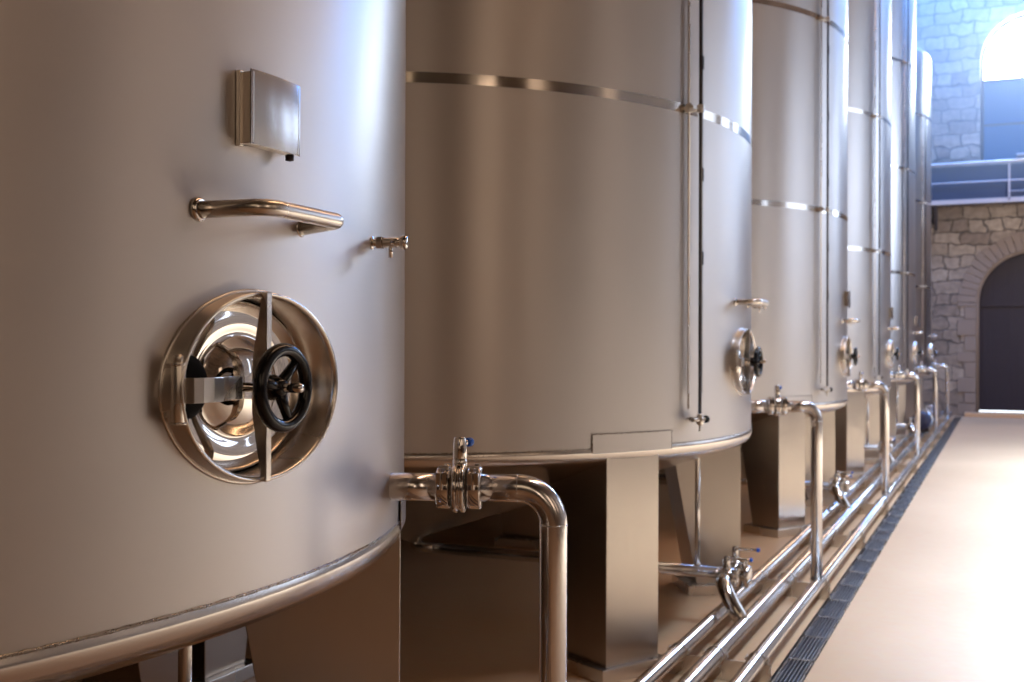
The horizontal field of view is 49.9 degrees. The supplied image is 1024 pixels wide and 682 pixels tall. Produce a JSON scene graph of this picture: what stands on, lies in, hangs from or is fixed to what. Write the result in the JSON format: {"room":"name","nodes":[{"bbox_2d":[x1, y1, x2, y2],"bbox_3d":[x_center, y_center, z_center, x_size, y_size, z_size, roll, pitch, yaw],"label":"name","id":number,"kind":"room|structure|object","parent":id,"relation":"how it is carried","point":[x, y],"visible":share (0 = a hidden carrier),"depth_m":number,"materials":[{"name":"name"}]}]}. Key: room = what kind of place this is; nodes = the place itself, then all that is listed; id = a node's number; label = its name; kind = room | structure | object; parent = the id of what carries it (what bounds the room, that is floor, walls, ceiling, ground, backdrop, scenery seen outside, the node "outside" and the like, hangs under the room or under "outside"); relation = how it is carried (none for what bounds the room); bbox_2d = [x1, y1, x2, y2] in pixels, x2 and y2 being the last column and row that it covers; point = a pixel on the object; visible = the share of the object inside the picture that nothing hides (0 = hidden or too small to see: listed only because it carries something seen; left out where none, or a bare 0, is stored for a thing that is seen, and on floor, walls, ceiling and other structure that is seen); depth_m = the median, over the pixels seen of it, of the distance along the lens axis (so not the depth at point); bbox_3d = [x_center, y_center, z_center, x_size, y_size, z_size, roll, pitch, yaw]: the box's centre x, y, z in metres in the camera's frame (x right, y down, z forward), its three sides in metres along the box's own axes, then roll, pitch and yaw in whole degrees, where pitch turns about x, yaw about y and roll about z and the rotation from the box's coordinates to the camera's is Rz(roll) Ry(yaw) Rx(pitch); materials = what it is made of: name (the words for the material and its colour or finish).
{"room":"processing plant","nodes":[
{"label":"processing plant","id":0,"kind":"room"},
{"bbox_2d":[74,415,1023,681],"bbox_3d":[3.431,1.711,9.408,11.800,0.001,38.000,0,0,24],"label":"floor","id":1,"kind":"structure","parent":0,"point":[942,600],"depth_m":7.29,"materials":[{"name":"beige concrete"}]},
{"bbox_2d":[0,0,434,681],"bbox_3d":[-2.489,-2.593,3.143,4.626,8.499,4.519,0,0,24],"label":"tank","id":2,"kind":"object","parent":1,"relation":"on","point":[204,242],"visible":1,"depth_m":2.08,"materials":[{"name":"metal"}]},
{"bbox_2d":[178,646,191,681],"bbox_3d":[-1.475,1.109,2.775,2.422,0.939,0.914,0,0,24],"label":"pipe","id":3,"kind":"object","parent":2,"relation":"attached to","point":[185,654],"visible":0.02,"depth_m":2.47,"materials":[{"name":"metal"}]},
{"bbox_2d":[370,235,408,257],"bbox_3d":[-0.308,-0.237,2.760,0.101,0.056,0.056,0,0,24],"label":"tap","id":4,"kind":"object","parent":2,"relation":"on","point":[376,242],"depth_m":2.75,"materials":[{"name":"metal"}]},
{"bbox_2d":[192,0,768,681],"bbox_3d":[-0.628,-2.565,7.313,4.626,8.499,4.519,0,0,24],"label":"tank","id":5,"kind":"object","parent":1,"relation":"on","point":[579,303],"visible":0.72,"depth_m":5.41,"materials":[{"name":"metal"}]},
{"bbox_2d":[407,458,759,622],"bbox_3d":[0.386,1.137,6.945,2.422,0.939,0.914,0,0,24],"label":"pipe","id":6,"kind":"object","parent":5,"relation":"attached to","point":[735,572],"visible":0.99,"depth_m":6.64,"materials":[{"name":"metal"}]},
{"bbox_2d":[751,306,765,311],"bbox_3d":[1.552,-0.209,6.930,0.101,0.056,0.056,0,0,24],"label":"tap","id":7,"kind":"object","parent":5,"relation":"on","point":[764,307],"depth_m":6.92,"materials":[{"name":"metal"}]},
{"bbox_2d":[665,642,770,681],"bbox_3d":[1.028,1.599,5.488,0.533,0.166,0.050,0,0,24],"label":"support","id":8,"kind":"object","parent":1,"relation":"on","point":[728,669],"visible":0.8,"depth_m":5.45,"materials":[{"name":"metal"}]},
{"bbox_2d":[658,0,860,537],"bbox_3d":[1.233,-2.537,11.482,4.626,8.499,4.519,0,0,24],"label":"tank","id":9,"kind":"object","parent":1,"relation":"on","point":[800,47],"visible":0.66,"depth_m":9.74,"materials":[{"name":"metal"}]},
{"bbox_2d":[658,470,852,510],"bbox_3d":[2.247,1.165,11.114,2.422,0.939,0.914,0,0,24],"label":"pipe","id":10,"kind":"object","parent":9,"relation":"attached to","point":[837,486],"visible":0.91,"depth_m":10.56,"materials":[{"name":"metal"}]},
{"bbox_2d":[634,414,932,681],"bbox_3d":[4.365,1.620,13.446,0.088,0.088,27.135,0,0,24],"label":"pipe","id":11,"kind":"object","parent":1,"relation":"on","point":[676,653],"visible":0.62,"depth_m":6.39,"materials":[{"name":"metal"}]},
{"bbox_2d":[751,570,830,599],"bbox_3d":[1.843,1.611,7.314,0.533,0.166,0.050,0,0,24],"label":"support","id":12,"kind":"object","parent":1,"relation":"on","point":[797,588],"visible":0.57,"depth_m":7.28,"materials":[{"name":"metal"}]},
{"bbox_2d":[677,412,943,681],"bbox_3d":[4.535,1.620,13.370,0.098,0.098,27.135,0,0,24],"label":"pipe","id":13,"kind":"object","parent":1,"relation":"on","point":[702,669],"visible":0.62,"depth_m":6.61,"materials":[{"name":"metal"}]},
{"bbox_2d":[741,0,900,479],"bbox_3d":[3.094,-2.509,15.652,4.626,8.499,4.519,0,0,24],"label":"tank","id":14,"kind":"object","parent":1,"relation":"on","point":[869,21],"visible":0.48,"depth_m":14.02,"materials":[{"name":"metal"}]},
{"bbox_2d":[741,397,895,463],"bbox_3d":[4.108,1.193,15.284,2.422,0.939,0.914,0,0,24],"label":"pipe","id":15,"kind":"object","parent":14,"relation":"attached to","point":[867,446],"visible":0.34,"depth_m":14.96,"materials":[{"name":"metal"}]},
{"bbox_2d":[800,526,865,548],"bbox_3d":[2.658,1.624,9.140,0.533,0.166,0.050,0,0,24],"label":"support","id":16,"kind":"object","parent":1,"relation":"on","point":[838,540],"visible":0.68,"depth_m":9.09,"materials":[{"name":"metal"}]},
{"bbox_2d":[729,412,952,681],"bbox_3d":[4.724,1.620,13.286,0.088,0.088,27.135,0,0,24],"label":"pipe","id":17,"kind":"object","parent":1,"relation":"on","point":[755,662],"visible":0.85,"depth_m":6.77,"materials":[{"name":"metal"}]},
{"bbox_2d":[435,437,567,681],"bbox_3d":[-0.026,0.890,2.956,0.354,1.261,0.139,0,0,4],"label":"pipe","id":18,"kind":"object","parent":17,"relation":"on","point":[459,486],"visible":1,"depth_m":2.92,"materials":[{"name":"metal"}]},
{"bbox_2d":[767,385,822,581],"bbox_3d":[1.835,0.918,7.125,0.354,1.261,0.139,0,0,4],"label":"pipe","id":19,"kind":"object","parent":17,"relation":"on","point":[778,406],"visible":0.99,"depth_m":7.08,"materials":[{"name":"metal"}]},
{"bbox_2d":[853,372,889,494],"bbox_3d":[3.696,0.946,11.295,0.354,1.261,0.139,0,0,4],"label":"pipe","id":20,"kind":"object","parent":17,"relation":"on","point":[861,384],"visible":1,"depth_m":11.25,"materials":[{"name":"metal"}]},
{"bbox_2d":[894,365,919,454],"bbox_3d":[5.557,0.974,15.464,0.354,1.261,0.139,0,0,4],"label":"pipe","id":21,"kind":"object","parent":17,"relation":"on","point":[899,374],"visible":1,"depth_m":15.42,"materials":[{"name":"metal"}]},
{"bbox_2d":[917,362,937,432],"bbox_3d":[7.418,1.002,19.634,0.354,1.261,0.139,0,0,4],"label":"pipe","id":22,"kind":"object","parent":17,"relation":"on","point":[921,369],"visible":1,"depth_m":19.60,"materials":[{"name":"metal"}]},
{"bbox_2d":[932,359,948,417],"bbox_3d":[9.279,1.030,23.803,0.354,1.261,0.139,0,0,4],"label":"pipe","id":23,"kind":"object","parent":17,"relation":"on","point":[935,365],"visible":1,"depth_m":23.76,"materials":[{"name":"metal"}]},
{"bbox_2d":[834,497,888,514],"bbox_3d":[3.473,1.636,10.967,0.533,0.166,0.050,0,0,24],"label":"support","id":24,"kind":"object","parent":1,"relation":"on","point":[865,508],"visible":0.51,"depth_m":10.92,"materials":[{"name":"metal"}]},
{"bbox_2d":[771,417,961,681],"bbox_3d":[5.806,1.795,15.411,0.158,0.090,24.020,0,0,24],"label":"trim","id":25,"kind":"structure","parent":1,"relation":"on","point":[852,563],"depth_m":7.62,"materials":[{"name":"grey metal"}]},
{"bbox_2d":[772,658,813,681],"bbox_3d":[1.427,1.695,5.594,0.134,0.022,0.494,0,0,24],"label":"drain grate","id":26,"kind":"object","parent":25,"relation":"in","point":[789,661],"visible":0.96,"depth_m":5.64,"materials":[{"name":"metal"}]},
{"bbox_2d":[788,636,827,662],"bbox_3d":[1.631,1.698,6.050,0.134,0.022,0.494,0,0,24],"label":"drain grate","id":27,"kind":"object","parent":25,"relation":"in","point":[804,639],"visible":0.94,"depth_m":6.06,"materials":[{"name":"metal"}]},
{"bbox_2d":[804,616,839,639],"bbox_3d":[1.835,1.701,6.507,0.134,0.022,0.494,0,0,24],"label":"drain grate","id":28,"kind":"object","parent":25,"relation":"in","point":[835,621],"visible":0.94,"depth_m":6.52,"materials":[{"name":"metal"}]},
{"bbox_2d":[818,600,849,619],"bbox_3d":[2.038,1.704,6.963,0.134,0.022,0.494,0,0,24],"label":"drain grate","id":29,"kind":"object","parent":25,"relation":"in","point":[846,604],"visible":0.98,"depth_m":6.98,"materials":[{"name":"metal"}]},
{"bbox_2d":[830,584,858,602],"bbox_3d":[2.242,1.707,7.420,0.134,0.022,0.494,0,0,24],"label":"drain grate","id":30,"kind":"object","parent":25,"relation":"in","point":[840,587],"visible":0.94,"depth_m":7.44,"materials":[{"name":"metal"}]},
{"bbox_2d":[840,571,866,587],"bbox_3d":[2.446,1.710,7.877,0.134,0.022,0.494,0,0,24],"label":"drain grate","id":31,"kind":"object","parent":25,"relation":"in","point":[863,574],"visible":0.94,"depth_m":7.89,"materials":[{"name":"metal"}]},
{"bbox_2d":[849,559,874,574],"bbox_3d":[2.650,1.714,8.333,0.134,0.022,0.494,0,0,24],"label":"drain grate","id":32,"kind":"object","parent":25,"relation":"in","point":[865,562],"visible":0.95,"depth_m":8.36,"materials":[{"name":"metal"}]},
{"bbox_2d":[857,549,880,560],"bbox_3d":[2.854,1.717,8.790,0.134,0.022,0.494,0,0,24],"label":"drain grate","id":33,"kind":"object","parent":25,"relation":"in","point":[872,551],"visible":0.95,"depth_m":8.82,"materials":[{"name":"metal"}]},
{"bbox_2d":[865,539,886,550],"bbox_3d":[3.057,1.720,9.246,0.134,0.022,0.494,0,0,24],"label":"drain grate","id":34,"kind":"object","parent":25,"relation":"in","point":[872,541],"visible":0.94,"depth_m":9.29,"materials":[{"name":"metal"}]},
{"bbox_2d":[871,530,891,540],"bbox_3d":[3.261,1.723,9.703,0.134,0.022,0.494,0,0,24],"label":"drain grate","id":35,"kind":"object","parent":25,"relation":"in","point":[878,532],"visible":0.93,"depth_m":9.74,"materials":[{"name":"metal"}]},
{"bbox_2d":[877,522,896,532],"bbox_3d":[3.465,1.726,10.159,0.134,0.022,0.494,0,0,24],"label":"drain grate","id":36,"kind":"object","parent":25,"relation":"in","point":[884,524],"visible":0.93,"depth_m":10.20,"materials":[{"name":"metal"}]},
{"bbox_2d":[883,515,901,523],"bbox_3d":[3.669,1.729,10.616,0.134,0.022,0.494,0,0,24],"label":"drain grate","id":37,"kind":"object","parent":25,"relation":"in","point":[887,516],"visible":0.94,"depth_m":10.65,"materials":[{"name":"metal"}]},
{"bbox_2d":[888,508,905,515],"bbox_3d":[3.873,1.732,11.073,0.134,0.022,0.494,0,0,24],"label":"drain grate","id":38,"kind":"object","parent":25,"relation":"in","point":[902,511],"visible":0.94,"depth_m":11.12,"materials":[{"name":"metal"}]},
{"bbox_2d":[893,502,909,508],"bbox_3d":[4.076,1.735,11.529,0.134,0.022,0.494,0,0,24],"label":"drain grate","id":39,"kind":"object","parent":25,"relation":"in","point":[895,506],"visible":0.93,"depth_m":11.56,"materials":[{"name":"metal"}]},
{"bbox_2d":[897,496,912,502],"bbox_3d":[4.280,1.738,11.986,0.134,0.022,0.494,0,0,24],"label":"drain grate","id":40,"kind":"object","parent":25,"relation":"in","point":[900,497],"visible":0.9,"depth_m":12.03,"materials":[{"name":"metal"}]},
{"bbox_2d":[901,491,915,497],"bbox_3d":[4.484,1.741,12.442,0.134,0.022,0.494,0,0,24],"label":"drain grate","id":41,"kind":"object","parent":25,"relation":"in","point":[904,492],"visible":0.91,"depth_m":12.49,"materials":[{"name":"metal"}]},
{"bbox_2d":[905,486,918,492],"bbox_3d":[4.688,1.744,12.899,0.134,0.022,0.494,0,0,24],"label":"drain grate","id":42,"kind":"object","parent":25,"relation":"in","point":[908,488],"visible":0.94,"depth_m":12.96,"materials":[{"name":"metal"}]},
{"bbox_2d":[908,482,921,487],"bbox_3d":[4.891,1.747,13.355,0.134,0.022,0.494,0,0,24],"label":"drain grate","id":43,"kind":"object","parent":25,"relation":"in","point":[910,483],"visible":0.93,"depth_m":13.40,"materials":[{"name":"metal"}]},
{"bbox_2d":[911,477,924,482],"bbox_3d":[5.095,1.750,13.812,0.134,0.022,0.494,0,0,24],"label":"drain grate","id":44,"kind":"object","parent":25,"relation":"in","point":[915,479],"visible":0.9,"depth_m":13.82,"materials":[{"name":"metal"}]},
{"bbox_2d":[914,473,926,477],"bbox_3d":[5.299,1.754,14.269,0.134,0.022,0.494,0,0,24],"label":"drain grate","id":45,"kind":"object","parent":25,"relation":"in","point":[916,474],"visible":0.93,"depth_m":14.36,"materials":[{"name":"metal"}]},
{"bbox_2d":[917,469,929,473],"bbox_3d":[5.503,1.757,14.725,0.134,0.022,0.494,0,0,24],"label":"drain grate","id":46,"kind":"object","parent":25,"relation":"in","point":[919,470],"visible":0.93,"depth_m":14.78,"materials":[{"name":"metal"}]},
{"bbox_2d":[920,466,931,469],"bbox_3d":[5.707,1.760,15.182,0.134,0.022,0.494,0,0,24],"label":"drain grate","id":47,"kind":"object","parent":25,"relation":"in","point":[921,467],"visible":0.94,"depth_m":15.22,"materials":[{"name":"metal"}]},
{"bbox_2d":[922,462,933,465],"bbox_3d":[5.910,1.763,15.638,0.134,0.022,0.494,0,0,24],"label":"drain grate","id":48,"kind":"object","parent":25,"relation":"in","point":[924,463],"visible":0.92,"depth_m":15.71,"materials":[{"name":"metal"}]},
{"bbox_2d":[924,459,935,462],"bbox_3d":[6.114,1.766,16.095,0.134,0.022,0.494,0,0,24],"label":"drain grate","id":49,"kind":"object","parent":25,"relation":"in","point":[926,460],"visible":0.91,"depth_m":16.16,"materials":[{"name":"metal"}]},
{"bbox_2d":[927,456,937,459],"bbox_3d":[6.318,1.769,16.552,0.134,0.022,0.494,0,0,24],"label":"drain grate","id":50,"kind":"object","parent":25,"relation":"in","point":[928,457],"visible":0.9,"depth_m":16.63,"materials":[{"name":"metal"}]},
{"bbox_2d":[858,475,904,490],"bbox_3d":[4.288,1.648,12.793,0.533,0.166,0.050,0,0,24],"label":"support","id":51,"kind":"object","parent":1,"relation":"on","point":[901,487],"visible":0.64,"depth_m":12.77,"materials":[{"name":"metal"}]},
{"bbox_2d":[876,460,916,472],"bbox_3d":[5.104,1.661,14.619,0.533,0.166,0.050,0,0,24],"label":"support","id":52,"kind":"object","parent":1,"relation":"on","point":[899,469],"visible":0.53,"depth_m":14.57,"materials":[{"name":"metal"}]},
{"bbox_2d":[880,0,923,446],"bbox_3d":[4.955,-2.481,19.821,4.626,8.499,4.519,0,0,24],"label":"tank","id":53,"kind":"object","parent":1,"relation":"on","point":[903,12],"visible":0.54,"depth_m":18.27,"materials":[{"name":"metal"}]},
{"bbox_2d":[896,386,913,435],"bbox_3d":[5.969,1.221,19.453,2.422,0.939,0.914,0,0,24],"label":"pipe","id":54,"kind":"object","parent":53,"relation":"attached to","point":[909,425],"visible":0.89,"depth_m":19.10,"materials":[{"name":"metal"}]},
{"bbox_2d":[892,447,926,458],"bbox_3d":[5.919,1.673,16.446,0.533,0.166,0.050,0,0,24],"label":"support","id":55,"kind":"object","parent":1,"relation":"on","point":[910,455],"visible":0.59,"depth_m":16.41,"materials":[{"name":"metal"}]},
{"bbox_2d":[901,437,934,447],"bbox_3d":[6.734,1.685,18.272,0.533,0.166,0.050,0,0,24],"label":"support","id":56,"kind":"object","parent":1,"relation":"on","point":[932,445],"visible":0.48,"depth_m":18.23,"materials":[{"name":"metal"}]},
{"bbox_2d":[912,409,931,431],"bbox_3d":[7.361,1.428,19.757,0.330,0.390,0.320,0,0,24],"label":"drum","id":57,"kind":"object","parent":1,"relation":"on","point":[925,418],"visible":0.63,"depth_m":19.61,"materials":[{"name":"blue paint"}]},
{"bbox_2d":[906,47,937,429],"bbox_3d":[6.816,-2.453,23.991,4.626,8.499,4.519,0,0,24],"label":"tank","id":58,"kind":"object","parent":1,"relation":"on","point":[923,61],"visible":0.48,"depth_m":22.50,"materials":[{"name":"metal"}]},
{"bbox_2d":[925,405,932,420],"bbox_3d":[7.830,1.249,23.622,2.422,0.939,0.914,0,0,24],"label":"pipe","id":59,"kind":"object","parent":58,"relation":"attached to","point":[930,412],"visible":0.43,"depth_m":23.06,"materials":[{"name":"metal"}]},
{"bbox_2d":[911,431,940,438],"bbox_3d":[7.549,1.698,20.098,0.533,0.166,0.050,0,0,24],"label":"support","id":60,"kind":"object","parent":1,"relation":"on","point":[928,435],"visible":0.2,"depth_m":20.05,"materials":[{"name":"metal"}]},
{"bbox_2d":[930,423,945,430],"bbox_3d":[8.364,1.710,21.924,0.533,0.166,0.050,0,0,24],"label":"support","id":61,"kind":"object","parent":1,"relation":"on","point":[944,428],"visible":0.31,"depth_m":21.82,"materials":[{"name":"metal"}]},
{"bbox_2d":[938,418,949,424],"bbox_3d":[9.180,1.722,23.751,0.533,0.166,0.050,0,0,24],"label":"support","id":62,"kind":"object","parent":1,"relation":"on","point":[939,421],"visible":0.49,"depth_m":23.68,"materials":[{"name":"metal"}]},
{"bbox_2d":[916,0,1023,415],"bbox_3d":[11.287,-3.871,26.993,11.800,11.400,0.450,0,0,24],"label":"wall","id":63,"kind":"structure","parent":0,"point":[955,34],"depth_m":26.94,"materials":[{"name":"stone"}]},
{"bbox_2d":[931,158,1023,229],"bbox_3d":[11.041,-3.494,26.443,11.600,1.539,0.750,0,0,24],"label":"catwalk","id":64,"kind":"object","parent":63,"relation":"attached to","point":[989,183],"visible":0.34,"depth_m":26.14,"materials":[{"name":"grey"}]},
{"bbox_2d":[1016,153,1023,156],"bbox_3d":[13.883,-4.333,24.737,4.620,0.098,0.100,0,0,24],"label":"pipe","id":65,"kind":"object","parent":64,"relation":"on","point":[1017,154],"visible":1,"depth_m":25.61,"materials":[{"name":"grey paint"}]},
{"bbox_2d":[957,232,1023,415],"bbox_3d":[12.456,-0.395,26.297,3.381,4.432,0.244,0,0,24],"label":"trim","id":66,"kind":"structure","parent":63,"relation":"attached to","point":[964,327],"depth_m":26.74,"materials":[{"name":"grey stone"}]},
{"bbox_2d":[964,411,1023,417],"bbox_3d":[12.409,1.779,26.186,3.020,0.100,0.740,0,0,24],"label":"trim","id":67,"kind":"structure","parent":63,"relation":"attached to","point":[966,414],"depth_m":26.23,"materials":[{"name":"beige stone"}]},
{"bbox_2d":[976,250,1023,411],"bbox_3d":[12.465,-0.194,26.305,2.575,4.048,0.100,0,0,24],"label":"trim","id":68,"kind":"structure","parent":63,"relation":"attached to","point":[1019,252],"depth_m":26.76,"materials":[{"name":"brown stone"}]},
{"bbox_2d":[979,253,1023,410],"bbox_3d":[12.545,-0.231,26.486,2.460,3.855,0.125,0,0,24],"label":"door","id":69,"kind":"structure","parent":63,"relation":"in","point":[1001,299],"depth_m":26.76,"materials":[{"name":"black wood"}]},
{"bbox_2d":[979,410,1023,411],"bbox_3d":[12.580,1.707,26.570,2.420,0.050,0.010,0,0,24],"label":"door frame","id":70,"kind":"structure","parent":63,"relation":"attached to","point":[979,410],"depth_m":26.88,"materials":[{"name":"white"}]},
{"bbox_2d":[981,15,1023,160],"bbox_3d":[12.519,-6.106,26.510,2.250,3.575,0.075,0,0,24],"label":"window","id":71,"kind":"structure","parent":63,"relation":"in","point":[1002,69],"depth_m":26.78,"materials":[{"name":"white"}]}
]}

